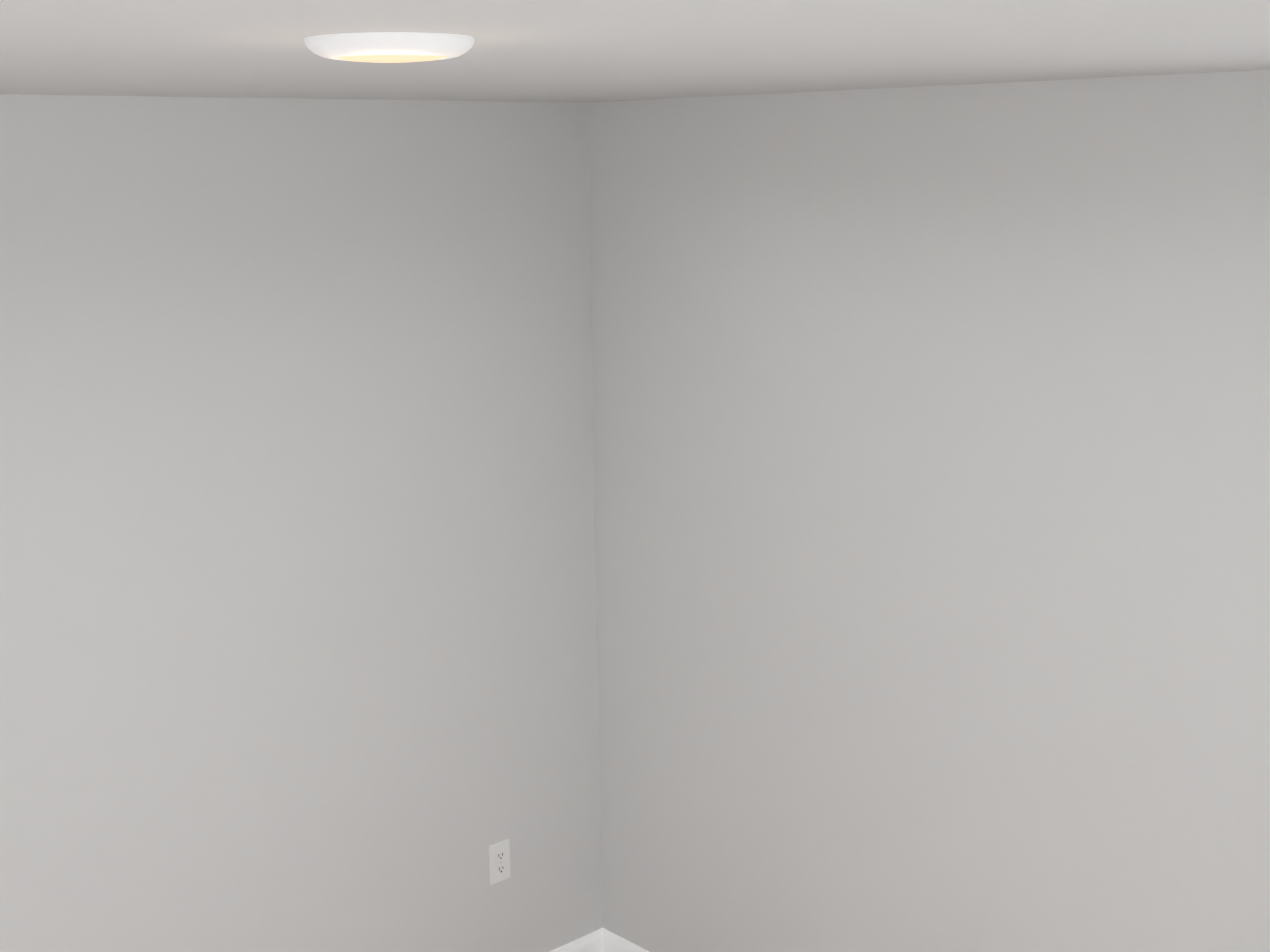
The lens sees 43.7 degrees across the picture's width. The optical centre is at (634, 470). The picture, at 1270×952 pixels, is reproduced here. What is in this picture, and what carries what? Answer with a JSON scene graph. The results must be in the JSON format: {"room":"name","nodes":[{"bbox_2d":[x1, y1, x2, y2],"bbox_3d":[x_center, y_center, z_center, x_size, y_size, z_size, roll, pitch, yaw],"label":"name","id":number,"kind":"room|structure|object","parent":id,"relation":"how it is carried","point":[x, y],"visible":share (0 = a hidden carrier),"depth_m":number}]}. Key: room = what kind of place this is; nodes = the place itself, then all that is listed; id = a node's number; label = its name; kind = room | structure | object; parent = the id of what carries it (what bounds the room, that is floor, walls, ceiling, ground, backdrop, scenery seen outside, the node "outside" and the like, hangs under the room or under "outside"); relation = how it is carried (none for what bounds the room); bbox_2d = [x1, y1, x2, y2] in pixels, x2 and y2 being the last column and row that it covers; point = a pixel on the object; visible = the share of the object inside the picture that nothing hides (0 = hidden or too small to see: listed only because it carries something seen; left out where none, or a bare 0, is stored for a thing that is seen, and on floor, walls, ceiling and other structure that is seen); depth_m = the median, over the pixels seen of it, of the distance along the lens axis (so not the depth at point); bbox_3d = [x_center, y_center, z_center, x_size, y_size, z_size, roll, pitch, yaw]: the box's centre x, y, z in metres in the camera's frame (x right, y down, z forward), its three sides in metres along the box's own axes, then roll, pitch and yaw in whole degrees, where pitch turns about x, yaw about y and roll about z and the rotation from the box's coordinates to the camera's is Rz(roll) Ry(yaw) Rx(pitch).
{"room":"empty room","nodes":[
{"label":"empty room","id":0,"kind":"room"},
{"bbox_2d":[0,94,602,951],"bbox_3d":[-1.526,0.497,3.210,4.164,2.460,0.120,-11,15,-42],"label":"wall","id":1,"kind":"structure","parent":0,"point":[298,630],"depth_m":3.75},
{"bbox_2d":[489,839,510,884],"bbox_3d":[-0.369,1.068,4.329,0.070,0.114,0.008,-11,15,-42],"label":"outlet","id":2,"kind":"object","parent":1,"relation":"attached to","point":[499,860],"visible":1,"depth_m":4.33},
{"bbox_2d":[550,928,603,951],"bbox_3d":[-1.495,1.658,3.367,3.844,0.082,0.013,-11,15,-42],"label":"baseboard","id":3,"kind":"structure","parent":1,"relation":"attached to","point":[592,942],"depth_m":4.60},
{"bbox_2d":[0,0,1269,102],"bbox_3d":[-0.223,-0.505,1.566,4.164,0.120,3.990,-11,15,-42],"label":"ceiling","id":4,"kind":"structure","parent":0,"point":[586,51],"depth_m":1.97},
{"bbox_2d":[304,32,474,62],"bbox_3d":[-0.276,-0.475,1.788,0.191,0.026,0.191,-11,15,-42],"label":"recessed light","id":5,"kind":"object","parent":4,"relation":"in","point":[388,47],"visible":1,"depth_m":1.72},
{"bbox_2d":[587,70,1269,951],"bbox_3d":[1.243,0.473,3.144,0.200,2.460,3.750,-11,15,-42],"label":"wall","id":6,"kind":"structure","parent":0,"point":[931,436],"depth_m":3.54},
{"bbox_2d":[602,929,648,951],"bbox_3d":[1.180,1.634,3.303,0.013,0.082,3.690,-11,15,-42],"label":"baseboard","id":7,"kind":"structure","parent":6,"relation":"attached to","point":[602,940],"depth_m":4.59}
]}

